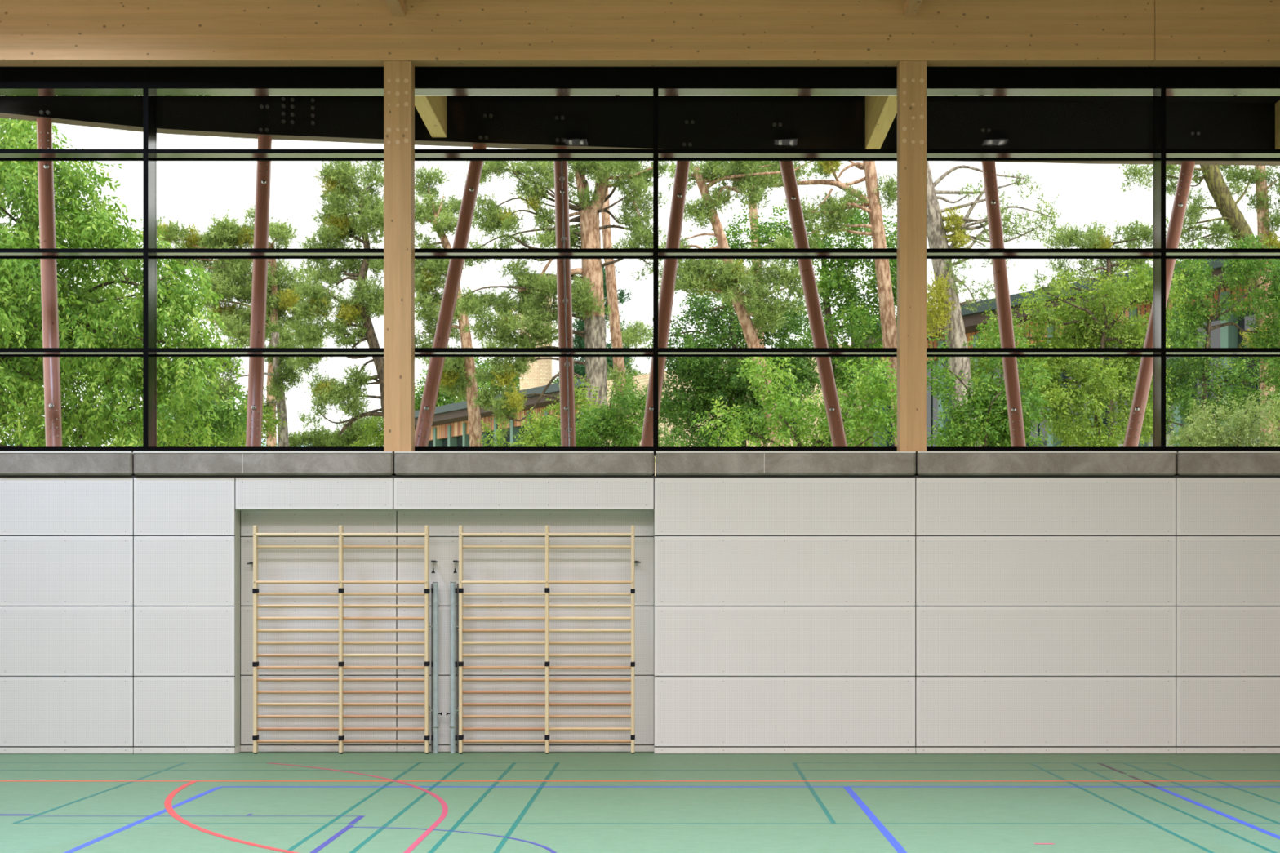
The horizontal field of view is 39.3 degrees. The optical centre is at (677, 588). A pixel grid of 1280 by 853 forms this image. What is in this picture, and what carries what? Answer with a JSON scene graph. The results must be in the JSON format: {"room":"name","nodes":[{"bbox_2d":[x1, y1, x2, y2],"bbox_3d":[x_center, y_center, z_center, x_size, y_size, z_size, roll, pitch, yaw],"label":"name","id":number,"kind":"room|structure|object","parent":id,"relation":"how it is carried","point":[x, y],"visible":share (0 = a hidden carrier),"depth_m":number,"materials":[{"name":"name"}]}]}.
{"room":"sports hall","nodes":[
{"label":"sports hall","id":0,"kind":"room"},
{"bbox_2d":[0,475,1279,754],"bbox_3d":[-0.270,0.300,20.950,17.860,3.200,0.701,0,0,0],"label":"wall","id":1,"kind":"structure","parent":0,"point":[771,611],"depth_m":20.60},
{"bbox_2d":[0,66,142,452],"bbox_3d":[-7.732,-3.938,21.087,2.993,4.724,0.345,0,0,0],"label":"window","id":2,"kind":"structure","parent":1,"relation":"in","point":[13,80],"depth_m":20.93,"materials":[{"name":"black metal"}]},
{"bbox_2d":[142,66,383,451],"bbox_3d":[-4.745,-3.938,21.087,2.982,4.724,0.345,0,0,0],"label":"window","id":3,"kind":"structure","parent":1,"relation":"in","point":[156,80],"depth_m":20.93,"materials":[{"name":"black metal"}]},
{"bbox_2d":[431,560,437,573],"bbox_3d":[-2.819,-0.254,20.796,0.074,0.148,0.107,0,0,0],"label":"hook","id":4,"kind":"object","parent":1,"relation":"attached to","point":[432,561],"depth_m":20.75,"materials":[{"name":"metal"}]},
{"bbox_2d":[453,560,458,573],"bbox_3d":[-2.564,-0.254,20.796,0.074,0.148,0.107,0,0,0],"label":"hook","id":5,"kind":"object","parent":1,"relation":"attached to","point":[454,561],"depth_m":20.75,"materials":[{"name":"metal"}]},
{"bbox_2d":[414,66,653,451],"bbox_3d":[-1.770,-3.938,21.087,2.967,4.724,0.345,0,0,0],"label":"window","id":6,"kind":"structure","parent":1,"relation":"in","point":[428,80],"depth_m":20.93,"materials":[{"name":"black metal"}]},
{"bbox_2d":[0,451,1279,475],"bbox_3d":[-0.270,-1.442,20.958,17.842,0.274,0.784,0,0,0],"label":"sill","id":7,"kind":"structure","parent":1,"relation":"on","point":[11,463],"depth_m":20.57,"materials":[{"name":"concrete"}]},
{"bbox_2d":[383,60,414,453],"bbox_3d":[-3.225,-3.830,20.772,0.318,4.505,0.256,0,0,0],"label":"column","id":8,"kind":"structure","parent":7,"relation":"on","point":[398,75],"depth_m":20.65,"materials":[{"name":"brown wood"}]},
{"bbox_2d":[897,60,926,453],"bbox_3d":[2.711,-3.830,20.772,0.314,4.505,0.256,0,0,0],"label":"column","id":9,"kind":"structure","parent":7,"relation":"on","point":[911,74],"depth_m":20.65,"materials":[{"name":"brown wood"}]},
{"bbox_2d":[0,745,1279,753],"bbox_3d":[-0.270,1.861,20.733,17.854,0.071,0.270,0,0,0],"label":"baseboard","id":10,"kind":"structure","parent":1,"relation":"attached to","point":[242,748],"depth_m":20.60,"materials":[{"name":"white paint"}]},
{"bbox_2d":[653,66,897,455],"bbox_3d":[1.198,-3.938,21.087,2.971,4.724,0.345,0,0,0],"label":"window","id":11,"kind":"structure","parent":1,"relation":"in","point":[666,80],"depth_m":20.93,"materials":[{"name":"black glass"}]},
{"bbox_2d":[926,66,1160,451],"bbox_3d":[4.160,-3.938,21.087,2.952,4.724,0.345,0,0,0],"label":"window","id":12,"kind":"structure","parent":1,"relation":"in","point":[940,80],"depth_m":20.93,"materials":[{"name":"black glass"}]},
{"bbox_2d":[1153,66,1279,452],"bbox_3d":[7.148,-3.938,21.087,3.024,4.724,0.345,0,0,0],"label":"window","id":13,"kind":"structure","parent":1,"relation":"in","point":[1174,80],"depth_m":20.93,"materials":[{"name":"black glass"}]},
{"bbox_2d":[0,751,1279,852],"bbox_3d":[-0.270,1.959,8.735,17.860,0.122,24.270,0,0,0],"label":"floor","id":14,"kind":"structure","parent":0,"point":[242,802],"depth_m":15.85,"materials":[{"name":"green rubber"}]},
{"bbox_2d":[252,525,430,754],"bbox_3d":[-3.875,0.588,20.652,2.022,2.625,0.117,0,0,0],"label":"wall bars","id":15,"kind":"object","parent":14,"relation":"on","point":[340,593],"visible":1,"depth_m":20.64,"materials":[{"name":"brown wood"}]},
{"bbox_2d":[429,582,442,753],"bbox_3d":[-2.816,0.912,20.776,0.174,1.976,0.149,0,0,0],"label":"steel post","id":16,"kind":"object","parent":14,"relation":"on","point":[434,586],"visible":1,"depth_m":20.72,"materials":[{"name":"metal"}]},
{"bbox_2d":[446,582,458,753],"bbox_3d":[-2.588,0.912,20.776,0.174,1.976,0.149,0,0,0],"label":"steel post","id":17,"kind":"object","parent":14,"relation":"on","point":[453,590],"visible":1,"depth_m":20.72,"materials":[{"name":"metal"}]},
{"bbox_2d":[457,525,635,754],"bbox_3d":[-1.507,0.588,20.652,2.028,2.625,0.117,0,0,0],"label":"wall bars","id":18,"kind":"object","parent":14,"relation":"on","point":[460,590],"visible":1,"depth_m":20.64,"materials":[{"name":"brown wood"}]},
{"bbox_3d":[-0.270,-7.650,8.750,18.460,0.300,24.900,0,0,0],"label":"ceiling","id":19,"kind":"structure","parent":0,"visible":0},
{"bbox_2d":[385,0,404,15],"bbox_3d":[-3.208,-7.044,15.614,0.145,0.908,10.028,0,0,0],"label":"joist","id":20,"kind":"object","parent":19,"relation":"attached to","point":[397,7],"visible":1,"depth_m":20.37,"materials":[{"name":"brown wood"}]},
{"bbox_2d":[0,0,1155,66],"bbox_3d":[-1.855,-6.793,20.765,14.690,1.415,0.270,0,0,0],"label":"timber beam","id":21,"kind":"structure","parent":19,"relation":"attached to","point":[33,33],"depth_m":20.63,"materials":[{"name":"brown wood"}]},
{"bbox_2d":[903,0,922,15],"bbox_3d":[2.672,-7.044,15.614,0.145,0.908,10.028,0,0,0],"label":"joist","id":22,"kind":"object","parent":19,"relation":"attached to","point":[911,7],"visible":1,"depth_m":20.37,"materials":[{"name":"brown wood"}]},
{"bbox_2d":[1149,0,1279,66],"bbox_3d":[7.077,-6.793,20.765,3.166,1.415,0.270,0,0,0],"label":"timber beam","id":23,"kind":"structure","parent":19,"relation":"attached to","point":[1188,33],"depth_m":20.63,"materials":[{"name":"brown wood"}]},
{"label":"outside","id":24,"kind":"structure","parent":0,"visible":0},
{"bbox_3d":[0.000,-1.200,100.975,180.000,1.800,159.250,0,0,0],"label":"ground","id":25,"kind":"structure","parent":24,"visible":0},
{"bbox_2d":[36,117,62,446],"bbox_3d":[-8.081,-3.450,23.090,0.200,5.768,2.325,0,0,-23],"label":"timber post","id":26,"kind":"object","parent":25,"relation":"on","point":[51,372],"visible":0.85,"depth_m":23.14,"materials":[{"name":"wood"}]},
{"bbox_2d":[0,117,244,446],"bbox_3d":[-11.900,-4.821,32.536,6.886,8.601,6.610,0,0,-36],"label":"tree","id":27,"kind":"object","parent":25,"relation":"on","point":[83,314],"visible":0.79,"depth_m":31.81,"materials":[{"name":"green plant"}]},
{"bbox_2d":[128,371,265,446],"bbox_3d":[-13.934,-3.428,50.867,4.443,5.757,3.351,0,0,0],"label":"round tree","id":28,"kind":"object","parent":25,"relation":"on","point":[228,419],"visible":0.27,"depth_m":50.62,"materials":[{"name":"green plant"}]},
{"bbox_2d":[173,397,288,446],"bbox_3d":[-13.766,-3.243,54.688,3.961,5.386,2.951,0,0,24],"label":"leafy shrub","id":29,"kind":"object","parent":25,"relation":"on","point":[273,422],"visible":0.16,"depth_m":54.73,"materials":[{"name":"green plant"}]},
{"bbox_2d":[137,200,331,446],"bbox_3d":[-14.844,-6.801,60.502,6.025,12.505,4.006,0,0,-27],"label":"pine tree","id":30,"kind":"object","parent":25,"relation":"on","point":[231,279],"visible":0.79,"depth_m":60.12,"materials":[{"name":"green plant"}]},
{"bbox_2d":[200,332,305,446],"bbox_3d":[-13.883,-4.389,57.881,4.029,7.685,2.974,0,0,0],"label":"pine tree","id":31,"kind":"object","parent":25,"relation":"on","point":[277,385],"visible":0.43,"depth_m":57.48,"materials":[{"name":"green plant"}]},
{"bbox_2d":[245,134,271,446],"bbox_3d":[-5.611,-3.450,23.955,0.200,5.766,2.274,0,0,-8],"label":"timber post","id":32,"kind":"object","parent":25,"relation":"on","point":[261,226],"visible":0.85,"depth_m":24.03,"materials":[{"name":"wood"}]},
{"bbox_2d":[276,410,383,446],"bbox_3d":[-12.411,-3.693,66.721,4.920,6.287,3.040,0,0,35],"label":"juniper shrub","id":33,"kind":"object","parent":25,"relation":"on","point":[316,438],"visible":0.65,"depth_m":66.05,"materials":[{"name":"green plant"}]},
{"bbox_2d":[283,160,383,435],"bbox_3d":[-9.870,-6.817,53.653,4.048,12.584,2.996,0,0,13],"label":"pine tree","id":34,"kind":"object","parent":25,"relation":"on","point":[354,308],"visible":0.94,"depth_m":53.32,"materials":[{"name":"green plant"}]},
{"bbox_2d":[349,410,383,446],"bbox_3d":[-8.985,-3.070,55.371,2.347,5.040,1.624,0,0,0],"label":"leafy shrub","id":35,"kind":"object","parent":25,"relation":"on","point":[372,428],"visible":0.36,"depth_m":55.23,"materials":[{"name":"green plant"}]},
{"bbox_2d":[414,160,482,446],"bbox_3d":[-6.751,-6.375,50.743,2.766,11.665,2.502,0,0,17],"label":"pine tree","id":36,"kind":"object","parent":25,"relation":"on","point":[457,372],"visible":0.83,"depth_m":50.44,"materials":[{"name":"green plant"}]},
{"bbox_2d":[414,142,486,446],"bbox_3d":[-3.204,-3.450,24.390,0.200,5.771,2.450,0,0,20],"label":"timber post","id":37,"kind":"object","parent":25,"relation":"on","point":[436,364],"visible":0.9,"depth_m":24.47,"materials":[{"name":"wood"}]},
{"bbox_2d":[414,356,559,410],"bbox_3d":[-14.074,-9.238,135.124,14.746,17.375,7.198,0,0,0],"label":"round tree","id":38,"kind":"object","parent":25,"relation":"on","point":[440,401],"visible":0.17,"depth_m":134.63,"materials":[{"name":"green plant"}]},
{"bbox_2d":[414,377,610,446],"bbox_3d":[-5.200,-5.790,102.705,25.457,9.480,28.841,0,0,0],"label":"school building","id":39,"kind":"structure","parent":25,"relation":"on","point":[450,425],"depth_m":101.13,"materials":[{"name":"brown wood"}]},
{"bbox_2d":[513,273,552,390],"bbox_3d":[-9.721,-10.878,121.800,2.623,20.557,3.000,0,0,0],"label":"stone chimney","id":40,"kind":"object","parent":25,"relation":"on","point":[541,374],"visible":0.07,"depth_m":120.59,"materials":[{"name":"beige stone"}]},
{"bbox_2d":[475,374,606,446],"bbox_3d":[-3.186,-2.779,41.221,3.285,4.458,2.003,0,0,-4],"label":"leafy shrub","id":41,"kind":"object","parent":25,"relation":"on","point":[531,438],"visible":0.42,"depth_m":41.32,"materials":[{"name":"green plant"}]},
{"bbox_2d":[455,147,671,446],"bbox_3d":[-3.068,-6.043,46.603,5.743,10.995,2.844,0,0,13],"label":"pine tree","id":42,"kind":"object","parent":25,"relation":"on","point":[530,304],"visible":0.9,"depth_m":46.38,"materials":[{"name":"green plant"}]},
{"bbox_2d":[553,146,576,446],"bbox_3d":[-1.536,-3.450,24.540,0.200,5.769,2.346,0,0,-8],"label":"timber post","id":43,"kind":"object","parent":25,"relation":"on","point":[567,415],"visible":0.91,"depth_m":24.61,"materials":[{"name":"wood"}]},
{"bbox_2d":[554,262,635,383],"bbox_3d":[-5.820,-11.367,119.047,5.989,21.652,5.364,0,0,0],"label":"spruce tree","id":44,"kind":"object","parent":25,"relation":"on","point":[580,370],"visible":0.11,"depth_m":119.05,"materials":[{"name":"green plant"}]},
{"bbox_2d":[586,172,634,429],"bbox_3d":[-1.876,-6.656,50.547,1.651,12.222,1.314,0,0,0],"label":"pine tree","id":45,"kind":"object","parent":25,"relation":"on","point":[619,364],"visible":0.3,"depth_m":50.48,"materials":[{"name":"orange plant"}]},
{"bbox_2d":[539,369,689,462],"bbox_3d":[-1.364,-2.674,39.646,3.089,4.248,2.181,0,0,15],"label":"feathery shrub","id":46,"kind":"object","parent":25,"relation":"on","point":[607,425],"visible":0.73,"depth_m":39.29,"materials":[{"name":"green plant"}]},
{"bbox_2d":[605,316,653,376],"bbox_3d":[-3.302,-10.187,128.221,4.438,19.279,4.399,0,0,0],"label":"round tree","id":47,"kind":"object","parent":25,"relation":"on","point":[630,337],"visible":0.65,"depth_m":128.03,"materials":[{"name":"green plant"}]},
{"bbox_2d":[640,160,689,446],"bbox_3d":[-0.228,-3.450,24.771,0.200,5.772,2.451,0,0,17],"label":"metal pole","id":48,"kind":"object","parent":25,"relation":"on","point":[668,280],"visible":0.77,"depth_m":24.96,"materials":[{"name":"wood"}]},
{"bbox_2d":[644,280,821,458],"bbox_3d":[1.469,-4.409,46.812,4.924,7.720,3.934,0,0,4],"label":"tree","id":49,"kind":"object","parent":25,"relation":"on","point":[714,383],"visible":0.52,"depth_m":46.40,"materials":[{"name":"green plant"}]},
{"bbox_2d":[650,160,825,446],"bbox_3d":[1.320,-5.298,39.843,3.977,9.529,1.924,0,0,0],"label":"pine tree","id":50,"kind":"object","parent":25,"relation":"on","point":[696,273],"visible":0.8,"depth_m":39.69,"materials":[{"name":"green plant"}]},
{"bbox_2d":[607,343,873,475],"bbox_3d":[5.714,-5.588,83.134,10.950,9.075,18.600,0,0,-33],"label":"stone wing","id":51,"kind":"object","parent":25,"relation":"on","point":[643,380],"visible":0.02,"depth_m":81.34},
{"bbox_2d":[731,160,780,446],"bbox_3d":[3.085,-8.746,68.589,2.938,16.393,1.631,0,0,-44],"label":"pine tree","id":52,"kind":"object","parent":25,"relation":"on","point":[753,211],"visible":0.02,"depth_m":68.44,"materials":[{"name":"orange plant"}]},
{"bbox_2d":[692,346,897,446],"bbox_3d":[2.450,-2.651,35.232,4.277,4.207,2.660,0,0,0],"label":"leafy shrub","id":53,"kind":"object","parent":25,"relation":"on","point":[853,428],"visible":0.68,"depth_m":35.09,"materials":[{"name":"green plant"}]},
{"bbox_2d":[702,193,897,437],"bbox_3d":[4.295,-6.451,55.425,7.043,11.804,3.741,0,0,0],"label":"maple tree","id":54,"kind":"object","parent":25,"relation":"on","point":[837,279],"visible":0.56,"depth_m":55.05,"materials":[{"name":"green plant"}]},
{"bbox_2d":[778,160,847,446],"bbox_3d":[1.976,-3.450,24.926,0.200,5.774,2.534,0,0,-21],"label":"timber post","id":55,"kind":"object","parent":25,"relation":"on","point":[824,366],"visible":0.8,"depth_m":25.03,"materials":[{"name":"wood"}]},
{"bbox_2d":[769,160,897,446],"bbox_3d":[3.838,-5.556,42.635,3.884,10.041,1.473,0,0,-3],"label":"pine tree","id":56,"kind":"object","parent":25,"relation":"on","point":[833,211],"visible":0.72,"depth_m":42.47,"materials":[{"name":"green plant"}]},
{"bbox_2d":[926,320,1053,446],"bbox_3d":[6.130,-2.940,35.751,3.149,4.789,2.360,0,0,-6],"label":"leafy shrub","id":57,"kind":"object","parent":25,"relation":"on","point":[992,425],"visible":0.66,"depth_m":35.37,"materials":[{"name":"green plant"}]},
{"bbox_2d":[926,160,1062,446],"bbox_3d":[7.008,-5.205,40.394,3.494,9.383,1.616,0,0,0],"label":"pine tree","id":58,"kind":"object","parent":25,"relation":"on","point":[944,298],"visible":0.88,"depth_m":40.41,"materials":[{"name":"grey plant"}]},
{"bbox_2d":[981,160,1026,446],"bbox_3d":[4.639,-3.450,25.207,0.200,5.771,2.419,0,0,-4],"label":"timber post","id":59,"kind":"object","parent":25,"relation":"on","point":[1013,397],"visible":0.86,"depth_m":25.33,"materials":[{"name":"wood"}]},
{"bbox_2d":[846,258,1279,446],"bbox_3d":[20.736,-5.790,63.210,13.710,9.480,30.000,0,0,-33],"label":"building","id":60,"kind":"structure","parent":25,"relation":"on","point":[1226,336],"depth_m":62.69,"materials":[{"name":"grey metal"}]},
{"bbox_2d":[946,258,1195,446],"bbox_3d":[9.469,-4.228,43.517,4.487,7.357,5.149,0,0,-30],"label":"maple tree","id":61,"kind":"object","parent":25,"relation":"on","point":[1086,330],"visible":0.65,"depth_m":42.38,"materials":[{"name":"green plant"}]},
{"bbox_2d":[1029,217,1167,439],"bbox_3d":[11.250,-5.292,48.103,3.635,9.492,2.136,0,0,-11],"label":"pine tree","id":62,"kind":"object","parent":25,"relation":"on","point":[1089,241],"visible":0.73,"depth_m":47.86,"materials":[{"name":"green plant"}]},
{"bbox_2d":[1123,160,1195,446],"bbox_3d":[6.703,-3.450,25.382,0.200,5.786,2.996,0,0,37],"label":"timber post","id":63,"kind":"object","parent":25,"relation":"on","point":[1145,371],"visible":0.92,"depth_m":25.50,"materials":[{"name":"wood"}]},
{"bbox_2d":[1117,164,1279,440],"bbox_3d":[15.302,-6.762,52.048,5.216,12.457,1.875,0,0,0],"label":"pine tree","id":64,"kind":"object","parent":25,"relation":"on","point":[1235,224],"visible":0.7,"depth_m":51.91,"materials":[{"name":"green plant"}]},
{"bbox_2d":[1136,231,1279,446],"bbox_3d":[14.243,-4.875,46.620,4.848,8.650,3.200,0,0,7],"label":"maple tree","id":65,"kind":"object","parent":25,"relation":"on","point":[1193,317],"visible":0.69,"depth_m":46.41,"materials":[{"name":"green plant"}]},
{"bbox_2d":[1165,384,1279,446],"bbox_3d":[11.258,-2.272,35.694,2.788,3.444,2.397,0,0,32],"label":"shrub","id":66,"kind":"object","parent":25,"relation":"on","point":[1195,435],"visible":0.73,"depth_m":35.43,"materials":[{"name":"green plant"}]},
{"bbox_2d":[1217,164,1279,446],"bbox_3d":[16.268,-6.296,49.600,2.655,11.500,1.962,0,0,0],"label":"pine tree","id":67,"kind":"object","parent":25,"relation":"on","point":[1261,176],"visible":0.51,"depth_m":49.42,"materials":[{"name":"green plant"}]},
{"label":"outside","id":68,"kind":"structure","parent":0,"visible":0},
{"bbox_2d":[6,439,310,446],"bbox_3d":[-140.000,-29.475,700.600,560.000,57.751,240.000,0,0,0],"label":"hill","id":69,"kind":"structure","parent":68,"point":[261,439],"depth_m":657.85,"materials":[{"name":"green plant"}]},
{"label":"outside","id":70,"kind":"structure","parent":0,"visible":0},
{"bbox_2d":[0,94,1279,165],"bbox_3d":[-0.022,-6.850,24.052,23.787,1.100,5.663,0,0,0],"label":"roof overhang","id":71,"kind":"object","parent":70,"point":[530,122],"visible":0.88,"depth_m":25.76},
{"bbox_2d":[414,94,446,137],"bbox_3d":[-3.355,-6.750,23.246,0.210,0.800,3.971,0,0,0],"label":"beam","id":72,"kind":"structure","parent":71,"relation":"attached to","point":[432,108],"depth_m":24.30,"materials":[{"name":"beige wood"}]},
{"bbox_2d":[865,94,897,149],"bbox_3d":[2.821,-6.750,23.640,0.208,0.800,4.759,0,0,0],"label":"beam","id":73,"kind":"structure","parent":71,"relation":"attached to","point":[881,110],"depth_m":24.74,"materials":[{"name":"beige wood"}]},
{"bbox_2d":[1275,100,1279,149],"bbox_3d":[8.905,-6.750,23.841,0.210,0.800,5.162,0,0,0],"label":"beam","id":74,"kind":"structure","parent":71,"relation":"attached to","point":[1277,104],"depth_m":26.29,"materials":[{"name":"beige wood"}]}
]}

